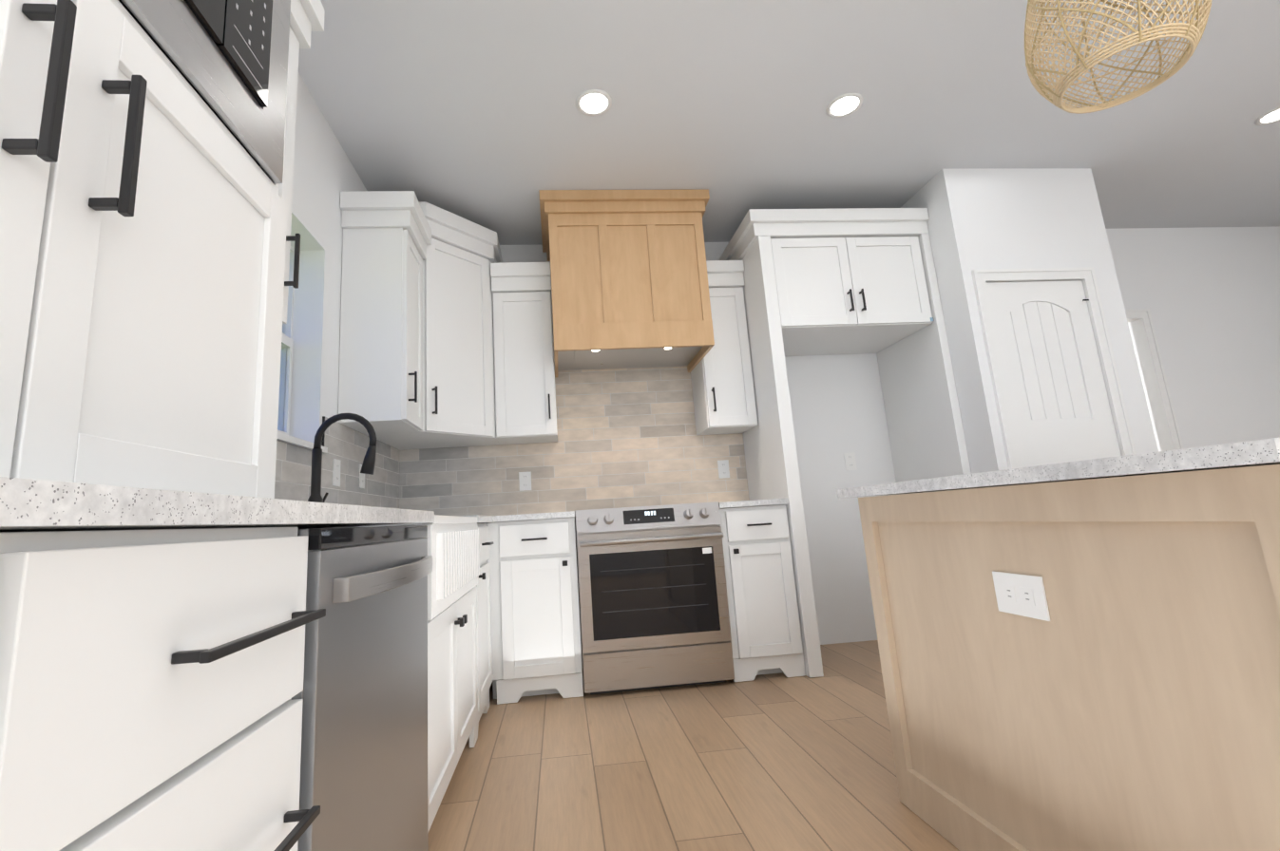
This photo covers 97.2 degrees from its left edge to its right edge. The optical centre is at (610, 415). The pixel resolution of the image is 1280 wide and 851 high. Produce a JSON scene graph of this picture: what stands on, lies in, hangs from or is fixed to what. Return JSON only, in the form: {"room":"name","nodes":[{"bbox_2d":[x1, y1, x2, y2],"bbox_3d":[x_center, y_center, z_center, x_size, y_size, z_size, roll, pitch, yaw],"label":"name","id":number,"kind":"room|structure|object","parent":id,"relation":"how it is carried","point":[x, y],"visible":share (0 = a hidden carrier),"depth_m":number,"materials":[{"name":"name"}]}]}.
{"room":"kitchen","nodes":[
{"label":"kitchen","id":0,"kind":"room"},
{"bbox_2d":[284,73,366,442],"bbox_3d":[-1.141,-0.397,0.275,0.200,2.750,6.970,-3,-10,-6],"label":"wall","id":1,"kind":"structure","parent":0,"point":[325,174],"depth_m":2.46,"materials":[{"name":"paint"}]},
{"bbox_2d":[277,246,294,435],"bbox_3d":[-1.349,-0.377,1.999,0.052,0.885,0.870,-3,-10,-6],"label":"window","id":2,"kind":"structure","parent":1,"relation":"in","point":[285,387],"depth_m":2.38,"materials":[{"name":"white plastic"}]},
{"bbox_2d":[278,0,324,324],"bbox_3d":[-0.984,-0.768,1.333,0.348,1.020,0.542,-3,-10,-6],"label":"upper cabinet","id":3,"kind":"object","parent":1,"relation":"attached to","point":[306,18],"visible":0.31,"depth_m":1.55,"materials":[{"name":"white wood"}]},
{"bbox_2d":[276,432,327,453],"bbox_3d":[-1.233,0.066,1.926,0.150,0.024,0.930,-3,-10,-6],"label":"window sill","id":4,"kind":"structure","parent":1,"relation":"attached to","point":[292,440],"depth_m":2.12,"materials":[{"name":"white wood"}]},
{"bbox_2d":[332,458,341,486],"bbox_3d":[-1.220,0.256,2.510,0.005,0.118,0.074,-3,-10,-6],"label":"electrical outlet plate","id":5,"kind":"object","parent":1,"relation":"attached to","point":[336,463],"depth_m":2.50,"materials":[{"name":"white plastic"}]},
{"bbox_2d":[274,416,403,509],"bbox_3d":[-1.200,0.178,2.212,0.010,0.493,2.652,-3,-10,-6],"label":"backsplash","id":6,"kind":"structure","parent":1,"relation":"attached to","point":[384,488],"depth_m":2.62,"materials":[{"name":"grey tile"}]},
{"bbox_2d":[359,463,364,488],"bbox_3d":[-1.249,0.307,2.835,0.005,0.118,0.074,-3,-10,-6],"label":"electrical outlet plate","id":7,"kind":"object","parent":1,"relation":"attached to","point":[361,476],"depth_m":2.81,"materials":[{"name":"white plastic"}]},
{"bbox_2d":[337,191,431,434],"bbox_3d":[-1.120,-0.501,2.831,0.348,1.130,0.383,-3,-10,-6],"label":"upper cabinet","id":8,"kind":"object","parent":1,"relation":"attached to","point":[386,238],"visible":1,"depth_m":2.71,"materials":[{"name":"white wood"}]},
{"bbox_2d":[402,242,896,645],"bbox_3d":[0.347,0.152,3.789,3.400,2.750,0.150,-3,-10,-6],"label":"wall","id":9,"kind":"structure","parent":0,"point":[837,407],"depth_m":3.79,"materials":[{"name":"paint"}]},
{"bbox_2d":[364,201,502,450],"bbox_3d":[-1.005,-0.490,3.350,0.678,1.280,0.703,-3,-10,-6],"label":"upper cabinet","id":10,"kind":"object","parent":9,"relation":"attached to","point":[463,254],"visible":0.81,"depth_m":3.22,"materials":[{"name":"white wood"}]},
{"bbox_2d":[490,262,557,444],"bbox_3d":[-0.540,-0.378,3.540,0.361,1.070,0.373,-3,-10,-6],"label":"upper cabinet","id":11,"kind":"object","parent":9,"relation":"attached to","point":[525,409],"visible":1,"depth_m":3.41,"materials":[{"name":"white wood"}]},
{"bbox_2d":[518,471,531,491],"bbox_3d":[-0.543,0.418,3.570,0.074,0.118,0.005,-3,-10,-6],"label":"electrical outlet plate","id":12,"kind":"object","parent":9,"relation":"attached to","point":[525,480],"depth_m":3.57,"materials":[{"name":"white plastic"}]},
{"bbox_2d":[403,365,749,515],"bbox_3d":[-0.216,0.151,3.657,2.194,0.945,0.008,-3,-10,-6],"label":"backsplash","id":13,"kind":"structure","parent":9,"relation":"attached to","point":[628,438],"depth_m":3.65,"materials":[{"name":"grey tile"}]},
{"bbox_2d":[538,189,714,377],"bbox_3d":[0.084,-0.794,3.532,1.000,0.948,0.653,-3,-10,-6],"label":"wood range hood","id":14,"kind":"object","parent":9,"relation":"attached to","point":[629,280],"visible":1,"depth_m":3.27,"materials":[{"name":"brown wood"}]},
{"bbox_2d":[717,459,729,478],"bbox_3d":[0.739,0.354,3.698,0.074,0.118,0.005,-3,-10,-6],"label":"electrical outlet plate","id":15,"kind":"object","parent":9,"relation":"attached to","point":[722,466],"depth_m":3.70,"materials":[{"name":"white plastic"}]},
{"bbox_2d":[690,260,757,435],"bbox_3d":[0.703,-0.428,3.662,0.311,1.060,0.373,-3,-10,-6],"label":"upper cabinet","id":16,"kind":"object","parent":9,"relation":"attached to","point":[723,391],"visible":0.77,"depth_m":3.52,"materials":[{"name":"white wood"}]},
{"bbox_2d":[718,208,933,356],"bbox_3d":[1.362,-0.826,3.643,1.117,0.715,0.673,-3,-10,-6],"label":"upper cabinet","id":17,"kind":"object","parent":9,"relation":"attached to","point":[850,280],"visible":0.85,"depth_m":3.37,"materials":[{"name":"white wood"}]},
{"bbox_2d":[843,452,857,470],"bbox_3d":[1.611,0.311,3.795,0.074,0.118,0.005,-3,-10,-6],"label":"electrical outlet plate","id":18,"kind":"object","parent":9,"relation":"attached to","point":[850,458],"depth_m":3.79,"materials":[{"name":"white plastic"}]},
{"bbox_2d":[428,640,959,850],"bbox_3d":[2.261,1.027,1.402,7.060,0.060,9.100,-3,-10,-6],"label":"floor","id":19,"kind":"structure","parent":0,"point":[776,762],"depth_m":1.93,"materials":[{"name":"brown wood"}]},
{"bbox_2d":[0,526,325,850],"bbox_3d":[-0.634,0.467,-0.025,0.664,0.880,1.513,-3,-10,-6],"label":"base cabinet","id":20,"kind":"object","parent":19,"relation":"on","point":[151,683],"visible":1,"depth_m":0.49,"materials":[{"name":"white wood"}]},
{"bbox_2d":[0,477,497,533],"bbox_3d":[-0.789,0.272,1.405,0.660,0.030,4.268,-3,-10,-6],"label":"countertop","id":21,"kind":"structure","parent":20,"relation":"on","point":[32,506],"depth_m":0.49,"materials":[{"name":"white stone"}]},
{"bbox_2d":[0,0,148,485],"bbox_3d":[-0.773,-0.228,0.359,0.528,0.572,0.412,-3,-10,-6],"label":"upper cabinet","id":22,"kind":"object","parent":21,"relation":"on","point":[72,71],"depth_m":0.53,"materials":[{"name":"white wood"}]},
{"bbox_2d":[118,0,290,183],"bbox_3d":[-0.781,-0.740,0.665,0.441,0.538,0.760,-3,-10,-6],"label":"built-in microwave","id":23,"kind":"object","parent":22,"relation":"in","point":[228,59],"visible":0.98,"depth_m":0.87,"materials":[{"name":"grey metal"}]},
{"bbox_2d":[102,36,287,498],"bbox_3d":[-0.803,-0.165,0.694,0.528,0.572,0.513,-3,-10,-6],"label":"upper cabinet","id":24,"kind":"object","parent":21,"relation":"on","point":[143,206],"depth_m":0.75,"materials":[{"name":"white wood"}]},
{"bbox_2d":[307,413,376,502],"bbox_3d":[-0.992,0.191,2.099,0.239,0.402,0.087,-3,-10,-6],"label":"faucet","id":25,"kind":"object","parent":21,"relation":"on","point":[368,465],"visible":0.71,"depth_m":2.08,"materials":[{"name":"black metal"}]},
{"bbox_2d":[420,515,479,620],"bbox_3d":[-0.738,0.492,1.903,0.481,0.271,0.876,-3,-10,-6],"label":"farmhouse sink","id":26,"kind":"object","parent":21,"relation":"in","point":[453,546],"visible":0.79,"depth_m":1.72,"materials":[{"name":"white ceramic"}]},
{"bbox_2d":[291,525,432,850],"bbox_3d":[-0.696,0.671,1.056,0.644,0.878,0.681,-3,-10,-6],"label":"dishwasher","id":27,"kind":"object","parent":19,"relation":"on","point":[363,696],"visible":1,"depth_m":0.98,"materials":[{"name":"silver metal"}]},
{"bbox_2d":[392,524,477,831],"bbox_3d":[-0.807,0.819,1.843,0.656,0.880,0.930,-3,-10,-6],"label":"base cabinet","id":28,"kind":"object","parent":19,"relation":"on","point":[452,700],"visible":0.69,"depth_m":1.76,"materials":[{"name":"white wood"}]},
{"bbox_2d":[469,523,493,747],"bbox_3d":[-0.868,0.954,2.558,0.664,0.880,0.526,-3,-10,-6],"label":"base cabinet","id":29,"kind":"object","parent":19,"relation":"on","point":[484,639],"visible":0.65,"depth_m":2.58,"materials":[{"name":"white wood"}]},
{"bbox_2d":[486,517,583,705],"bbox_3d":[-0.414,1.031,3.136,0.456,0.880,0.666,-3,-10,-6],"label":"base cabinet","id":30,"kind":"object","parent":19,"relation":"on","point":[535,626],"visible":1,"depth_m":2.86,"materials":[{"name":"white wood"}]},
{"bbox_2d":[497,511,574,522],"bbox_3d":[-0.418,0.583,3.230,0.408,0.030,0.646,-3,-10,-6],"label":"countertop","id":31,"kind":"structure","parent":30,"relation":"on","point":[556,515],"depth_m":2.92,"materials":[{"name":"white stone"}]},
{"bbox_2d":[574,501,734,694],"bbox_3d":[0.199,0.981,3.170,0.764,0.918,0.711,-3,-10,-6],"label":"range","id":32,"kind":"object","parent":19,"relation":"on","point":[653,603],"visible":0.98,"depth_m":2.88,"materials":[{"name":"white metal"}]},
{"bbox_2d":[719,504,805,682],"bbox_3d":[0.771,0.978,3.253,0.381,0.880,0.666,-3,-10,-6],"label":"base cabinet","id":33,"kind":"object","parent":19,"relation":"on","point":[763,611],"visible":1,"depth_m":2.97,"materials":[{"name":"white wood"}]},
{"bbox_2d":[718,498,788,508],"bbox_3d":[0.741,0.531,3.345,0.383,0.030,0.646,-3,-10,-6],"label":"countertop","id":34,"kind":"structure","parent":33,"relation":"on","point":[759,503],"depth_m":3.03,"materials":[{"name":"white stone"}]},
{"bbox_2d":[741,235,823,677],"bbox_3d":[0.951,0.201,3.425,0.075,2.446,0.648,-3,-10,-6],"label":"panel","id":35,"kind":"object","parent":19,"relation":"on","point":[771,457],"visible":0.56,"depth_m":3.23,"materials":[{"name":"white wood"}]},
{"bbox_2d":[876,233,971,482],"bbox_3d":[1.956,0.156,3.525,0.048,2.446,0.648,-3,-10,-6],"label":"panel","id":36,"kind":"object","parent":19,"relation":"on","point":[924,421],"visible":0.33,"depth_m":3.45,"materials":[{"name":"white wood"}]},
{"bbox_2d":[858,464,1279,850],"bbox_3d":[2.144,0.536,1.306,2.569,0.880,1.119,-3,-10,-6],"label":"kitchen island","id":37,"kind":"object","parent":19,"relation":"on","point":[1087,665],"visible":1,"depth_m":1.05,"materials":[{"name":"brown wood"}]},
{"bbox_2d":[836,438,1279,498],"bbox_3d":[2.117,0.089,1.397,2.665,0.030,1.190,-3,-10,-6],"label":"island countertop","id":38,"kind":"structure","parent":37,"relation":"on","point":[1254,453],"depth_m":0.94,"materials":[{"name":"white stone"}]},
{"bbox_2d":[298,0,1279,245],"bbox_3d":[2.088,-1.751,1.910,7.060,0.100,9.100,-3,-10,-6],"label":"ceiling","id":39,"kind":"structure","parent":0,"point":[466,110],"depth_m":2.70,"materials":[{"name":"paint"}]},
{"bbox_2d":[575,89,611,115],"bbox_3d":[-0.078,-1.436,2.595,0.165,0.007,0.165,-12,-13,39],"label":"recessed light","id":40,"kind":"object","parent":39,"relation":"in","point":[593,102],"depth_m":2.59,"materials":[{"name":"white"}]},
{"bbox_2d":[826,92,863,117],"bbox_3d":[1.125,-1.489,2.714,0.165,0.007,0.165,-12,-13,39],"label":"recessed light","id":41,"kind":"object","parent":39,"relation":"in","point":[845,105],"depth_m":2.71,"materials":[{"name":"white"}]},
{"bbox_2d":[1024,0,1211,114],"bbox_3d":[1.373,-1.307,1.609,0.385,0.788,0.385,-3,-10,-6],"label":"rattan pendant lamp","id":42,"kind":"object","parent":39,"relation":"hanging from","point":[1193,33],"visible":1,"depth_m":1.58,"materials":[{"name":"beige wicker"}]},
{"bbox_2d":[1255,106,1279,125],"bbox_3d":[3.528,-1.591,2.981,0.165,0.007,0.165,-12,-13,39],"label":"recessed light","id":43,"kind":"object","parent":39,"relation":"in","point":[1272,116],"depth_m":3.01,"materials":[{"name":"white"}]},
{"bbox_2d":[900,169,1008,474],"bbox_3d":[2.031,-0.013,3.462,0.100,2.750,0.850,-3,-10,-6],"label":"wall","id":44,"kind":"structure","parent":0,"point":[940,196],"depth_m":3.20,"materials":[{"name":"paint"}]},
{"bbox_2d":[958,168,1158,454],"bbox_3d":[2.536,-0.101,3.152,0.850,2.750,0.120,-3,-10,-6],"label":"wall","id":45,"kind":"structure","parent":0,"point":[1032,218],"depth_m":3.27,"materials":[{"name":"paint"}]},
{"bbox_2d":[971,267,1136,469],"bbox_3d":[2.457,0.216,3.075,0.740,2.110,0.140,-3,-10,-6],"label":"door frame","id":46,"kind":"structure","parent":45,"relation":"attached to","point":[1085,276],"depth_m":3.12,"materials":[{"name":"white wood"}]},
{"bbox_2d":[986,280,1122,467],"bbox_3d":[2.467,0.233,3.016,0.610,2.029,0.101,-3,-10,-6],"label":"pantry door","id":47,"kind":"structure","parent":45,"relation":"in","point":[1058,396],"depth_m":3.12,"materials":[{"name":"white wood"}]},
{"bbox_2d":[1127,322,1161,452],"bbox_3d":[5.370,0.045,4.921,0.100,2.750,1.524,-3,-10,-6],"label":"door frame","id":48,"kind":"structure","parent":0,"point":[1144,388],"depth_m":5.53,"materials":[{"name":"paint"}]},
{"bbox_2d":[1106,226,1279,448],"bbox_3d":[4.193,-0.047,4.014,2.610,2.750,0.075,-3,-10,-6],"label":"wall","id":49,"kind":"structure","parent":0,"point":[1209,297],"depth_m":4.12,"materials":[{"name":"paint"}]},
{"bbox_2d":[1125,308,1184,451],"bbox_3d":[3.553,0.295,3.882,0.780,2.110,0.095,-3,-10,-6],"label":"door frame","id":50,"kind":"structure","parent":49,"relation":"attached to","point":[1163,412],"depth_m":4.00,"materials":[{"name":"white wood"}]}
]}

